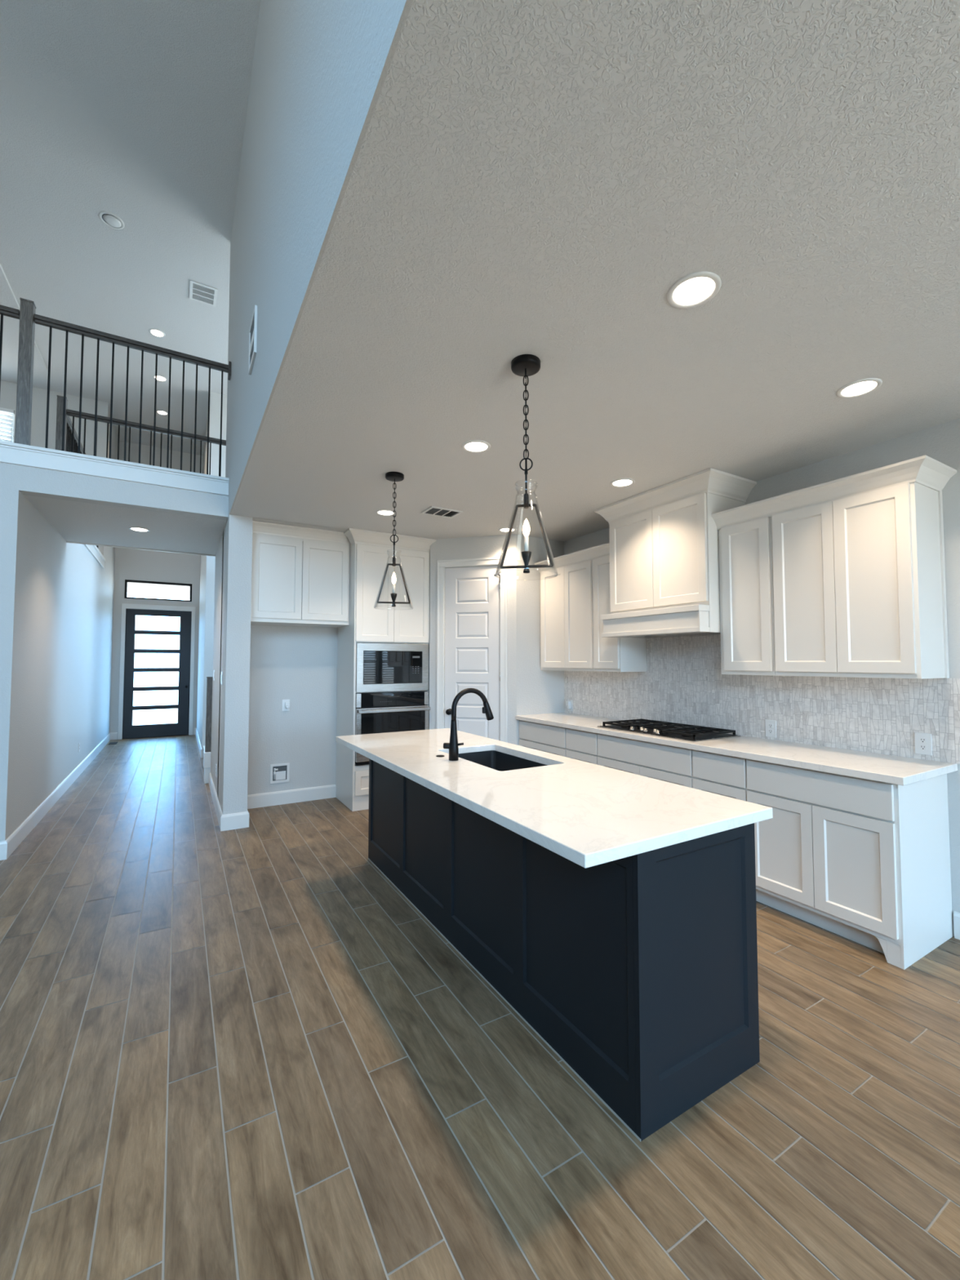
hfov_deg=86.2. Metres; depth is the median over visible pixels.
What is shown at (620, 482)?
recessed light
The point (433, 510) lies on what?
ceiling vent
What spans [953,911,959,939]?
baseboard
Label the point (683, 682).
backsplash
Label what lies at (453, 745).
kitchen faucet
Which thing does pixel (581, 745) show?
base cabinet
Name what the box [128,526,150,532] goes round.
recessed light
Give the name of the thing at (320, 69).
wall
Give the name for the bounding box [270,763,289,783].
water supply box
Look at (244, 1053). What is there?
floor
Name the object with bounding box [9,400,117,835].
wall
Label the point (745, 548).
upper cabinet
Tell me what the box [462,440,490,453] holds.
recessed light
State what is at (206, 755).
staircase
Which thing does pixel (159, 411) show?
recessed light
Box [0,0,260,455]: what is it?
ceiling
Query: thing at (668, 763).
base cabinet
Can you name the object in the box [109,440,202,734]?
wall
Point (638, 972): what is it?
kitchen island
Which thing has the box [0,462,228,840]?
wall
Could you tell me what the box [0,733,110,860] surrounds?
baseboard
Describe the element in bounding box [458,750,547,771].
sink
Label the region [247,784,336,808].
baseboard
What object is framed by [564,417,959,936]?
wall
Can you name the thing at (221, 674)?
light switch
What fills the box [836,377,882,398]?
recessed light
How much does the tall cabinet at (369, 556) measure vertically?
2.752 m
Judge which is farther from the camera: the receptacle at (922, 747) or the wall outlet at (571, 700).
the wall outlet at (571, 700)
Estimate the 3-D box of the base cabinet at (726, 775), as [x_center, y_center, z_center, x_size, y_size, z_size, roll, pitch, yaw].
[1.768,1.161,3.399,0.604,0.875,0.377,1,-3,-30]
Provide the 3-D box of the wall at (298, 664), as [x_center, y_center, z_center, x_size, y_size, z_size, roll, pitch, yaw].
[-1.172,0.325,5.867,3.213,2.754,0.120,1,-3,-30]
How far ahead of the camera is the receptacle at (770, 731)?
3.56 m
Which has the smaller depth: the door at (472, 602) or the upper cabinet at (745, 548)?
the upper cabinet at (745, 548)
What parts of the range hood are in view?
door, rail, crown, door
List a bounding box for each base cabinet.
[519,720,567,756]
[565,728,599,764]
[597,733,693,788]
[692,749,757,901]
[746,759,953,969]
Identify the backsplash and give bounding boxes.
[564,634,959,764]
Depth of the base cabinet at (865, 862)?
2.64 m
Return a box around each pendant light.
[373,471,413,610]
[495,354,558,580]
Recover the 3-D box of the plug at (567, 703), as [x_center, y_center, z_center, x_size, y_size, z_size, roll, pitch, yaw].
[0.930,0.682,5.367,0.037,0.082,0.054,1,-3,-30]
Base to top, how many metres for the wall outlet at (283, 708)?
0.118 m
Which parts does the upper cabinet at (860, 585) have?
door, door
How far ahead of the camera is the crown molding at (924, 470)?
2.87 m
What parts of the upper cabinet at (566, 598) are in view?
door, door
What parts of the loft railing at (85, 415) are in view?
handrail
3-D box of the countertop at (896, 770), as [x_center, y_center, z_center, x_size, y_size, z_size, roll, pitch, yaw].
[1.442,0.726,3.933,0.644,0.038,3.200,1,-3,-30]
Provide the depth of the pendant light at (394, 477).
3.54 m
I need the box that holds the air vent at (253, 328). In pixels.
[248,304,257,374]
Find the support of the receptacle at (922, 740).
attached to the wall outlet at (923, 745)
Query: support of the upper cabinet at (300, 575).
attached to the wall at (298, 664)
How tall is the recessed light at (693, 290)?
0.006 m
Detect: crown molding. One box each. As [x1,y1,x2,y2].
[534,542,609,573]
[711,454,956,529]
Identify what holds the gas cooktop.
in the countertop at (896, 770)
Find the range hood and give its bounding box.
[594,467,756,638]
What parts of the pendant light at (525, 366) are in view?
cord, stem, chain, bulb, frame, lamp shade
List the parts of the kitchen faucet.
spout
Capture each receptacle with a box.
[768,728,773,733]
[919,737,926,742]
[919,744,927,750]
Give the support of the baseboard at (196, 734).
attached to the wall at (207, 563)
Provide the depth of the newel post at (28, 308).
3.95 m
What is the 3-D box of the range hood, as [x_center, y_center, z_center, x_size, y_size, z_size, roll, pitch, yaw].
[1.480,-0.581,4.022,0.545,1.095,1.114,1,-3,-30]
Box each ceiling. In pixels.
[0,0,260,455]
[23,0,959,555]
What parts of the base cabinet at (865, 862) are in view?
door, drawer, door, panel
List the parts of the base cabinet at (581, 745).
drawer, drawer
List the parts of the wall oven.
trim, control panel, door glass, handle, trim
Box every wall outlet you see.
[281,699,289,711]
[567,699,573,711]
[764,719,776,737]
[914,732,932,755]
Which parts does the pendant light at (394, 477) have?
lamp shade, frame, bulb, stem, chain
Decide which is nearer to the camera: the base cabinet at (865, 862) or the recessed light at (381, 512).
the base cabinet at (865, 862)
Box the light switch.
[220,671,222,684]
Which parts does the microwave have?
door glass, control panel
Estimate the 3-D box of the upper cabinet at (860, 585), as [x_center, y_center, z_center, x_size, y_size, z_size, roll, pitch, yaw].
[2.182,-0.302,3.011,0.344,1.034,0.748,1,-3,-30]
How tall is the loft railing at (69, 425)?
1.075 m
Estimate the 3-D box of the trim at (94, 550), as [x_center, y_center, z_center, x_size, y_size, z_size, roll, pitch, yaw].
[-5.305,-1.284,6.855,0.180,0.150,3.090,1,-3,-30]
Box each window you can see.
[0,407,14,442]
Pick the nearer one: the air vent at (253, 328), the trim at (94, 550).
the air vent at (253, 328)
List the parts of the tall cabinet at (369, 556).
drawer, door, crown, door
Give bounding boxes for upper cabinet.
[250,520,350,627]
[540,560,594,671]
[592,555,646,671]
[718,516,775,675]
[771,481,949,679]
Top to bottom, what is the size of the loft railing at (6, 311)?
1.065 m
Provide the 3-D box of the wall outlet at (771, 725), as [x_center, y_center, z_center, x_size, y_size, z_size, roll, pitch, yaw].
[2.018,0.615,3.561,0.008,0.118,0.075,1,-3,-30]
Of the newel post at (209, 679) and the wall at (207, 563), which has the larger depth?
the wall at (207, 563)
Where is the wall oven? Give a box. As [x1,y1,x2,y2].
[355,690,430,765]
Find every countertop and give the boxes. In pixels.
[335,728,773,868]
[515,712,957,785]
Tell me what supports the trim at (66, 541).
attached to the wall at (320, 69)
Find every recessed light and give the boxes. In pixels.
[98,211,124,229]
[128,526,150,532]
[149,328,164,337]
[153,374,167,382]
[155,409,168,415]
[375,509,395,515]
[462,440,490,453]
[498,527,515,532]
[609,478,635,487]
[666,271,721,308]
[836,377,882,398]
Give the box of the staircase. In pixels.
[203,745,210,783]
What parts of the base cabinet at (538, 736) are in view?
drawer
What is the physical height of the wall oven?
0.700 m
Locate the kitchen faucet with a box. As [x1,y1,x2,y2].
[443,688,493,760]
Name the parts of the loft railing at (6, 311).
handrail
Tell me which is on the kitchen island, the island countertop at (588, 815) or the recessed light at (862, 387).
the island countertop at (588, 815)
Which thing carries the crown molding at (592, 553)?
attached to the upper cabinet at (566, 598)
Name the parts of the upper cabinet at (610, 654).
door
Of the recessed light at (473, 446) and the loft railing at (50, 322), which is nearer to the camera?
the recessed light at (473, 446)
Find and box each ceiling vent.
[189,280,217,306]
[420,506,462,518]
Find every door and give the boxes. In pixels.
[117,603,195,739]
[436,556,507,742]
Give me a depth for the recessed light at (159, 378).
7.62 m
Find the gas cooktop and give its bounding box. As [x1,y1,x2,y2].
[597,719,741,742]
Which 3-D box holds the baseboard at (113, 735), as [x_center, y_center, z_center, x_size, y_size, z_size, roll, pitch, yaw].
[-6.828,1.791,9.554,0.118,0.135,0.016,1,-3,-30]
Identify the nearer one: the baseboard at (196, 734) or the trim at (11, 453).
the trim at (11, 453)
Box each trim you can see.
[0,440,229,496]
[66,541,215,556]
[84,544,105,568]
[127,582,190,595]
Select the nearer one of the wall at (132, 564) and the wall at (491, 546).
the wall at (491, 546)
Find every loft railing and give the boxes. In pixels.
[0,304,19,391]
[34,314,231,476]
[66,408,226,476]
[66,415,97,547]
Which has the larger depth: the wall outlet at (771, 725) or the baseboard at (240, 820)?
the baseboard at (240, 820)
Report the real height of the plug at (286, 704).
0.067 m
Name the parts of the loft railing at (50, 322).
handrail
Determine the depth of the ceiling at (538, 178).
1.70 m
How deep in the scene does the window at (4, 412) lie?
7.70 m
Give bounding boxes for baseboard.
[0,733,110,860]
[110,732,117,740]
[194,728,202,758]
[208,772,248,831]
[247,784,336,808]
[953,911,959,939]
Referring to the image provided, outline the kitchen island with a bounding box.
[368,758,759,1142]
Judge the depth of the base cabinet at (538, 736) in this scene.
4.82 m
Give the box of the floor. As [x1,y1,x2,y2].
[0,734,959,1279]
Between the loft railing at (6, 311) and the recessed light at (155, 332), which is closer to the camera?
the loft railing at (6, 311)
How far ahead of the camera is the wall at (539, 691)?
5.30 m
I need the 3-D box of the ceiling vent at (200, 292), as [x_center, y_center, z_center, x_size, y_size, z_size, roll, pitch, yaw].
[-3.163,-3.957,5.865,0.270,0.010,0.330,1,-3,-30]
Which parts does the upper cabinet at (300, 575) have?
door, crown, door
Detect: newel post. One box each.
[14,297,35,445]
[55,395,67,451]
[204,676,213,751]
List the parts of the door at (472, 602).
knob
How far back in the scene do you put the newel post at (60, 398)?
5.49 m
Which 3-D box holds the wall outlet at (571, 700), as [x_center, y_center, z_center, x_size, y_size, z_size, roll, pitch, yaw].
[0.946,0.687,5.385,0.008,0.118,0.075,1,-3,-30]
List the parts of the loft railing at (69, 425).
handrail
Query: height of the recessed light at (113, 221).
0.016 m
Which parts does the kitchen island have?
panel, panel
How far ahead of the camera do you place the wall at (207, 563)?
8.01 m
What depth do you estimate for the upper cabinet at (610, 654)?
4.51 m
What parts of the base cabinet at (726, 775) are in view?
drawer, drawer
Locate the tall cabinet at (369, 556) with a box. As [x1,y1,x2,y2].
[335,528,435,811]
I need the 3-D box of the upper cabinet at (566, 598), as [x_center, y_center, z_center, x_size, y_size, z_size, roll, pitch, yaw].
[0.964,-0.215,5.084,0.344,1.034,0.799,1,-3,-30]
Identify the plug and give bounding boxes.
[284,702,289,708]
[565,701,571,709]
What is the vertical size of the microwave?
0.487 m
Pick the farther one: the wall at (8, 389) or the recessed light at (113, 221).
the wall at (8, 389)
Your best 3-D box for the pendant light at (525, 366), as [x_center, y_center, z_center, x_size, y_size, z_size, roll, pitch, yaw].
[0.199,-0.742,2.216,0.268,0.933,0.268,0,-2,10]
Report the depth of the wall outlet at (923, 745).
2.83 m
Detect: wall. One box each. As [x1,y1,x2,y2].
[0,380,98,456]
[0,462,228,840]
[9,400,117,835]
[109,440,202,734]
[196,391,226,758]
[210,0,413,814]
[217,531,430,795]
[429,533,516,744]
[515,533,564,745]
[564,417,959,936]
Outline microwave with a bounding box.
[355,642,428,692]
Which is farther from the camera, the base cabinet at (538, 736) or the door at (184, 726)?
the door at (184, 726)
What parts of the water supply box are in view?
panel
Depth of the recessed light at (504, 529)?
5.05 m

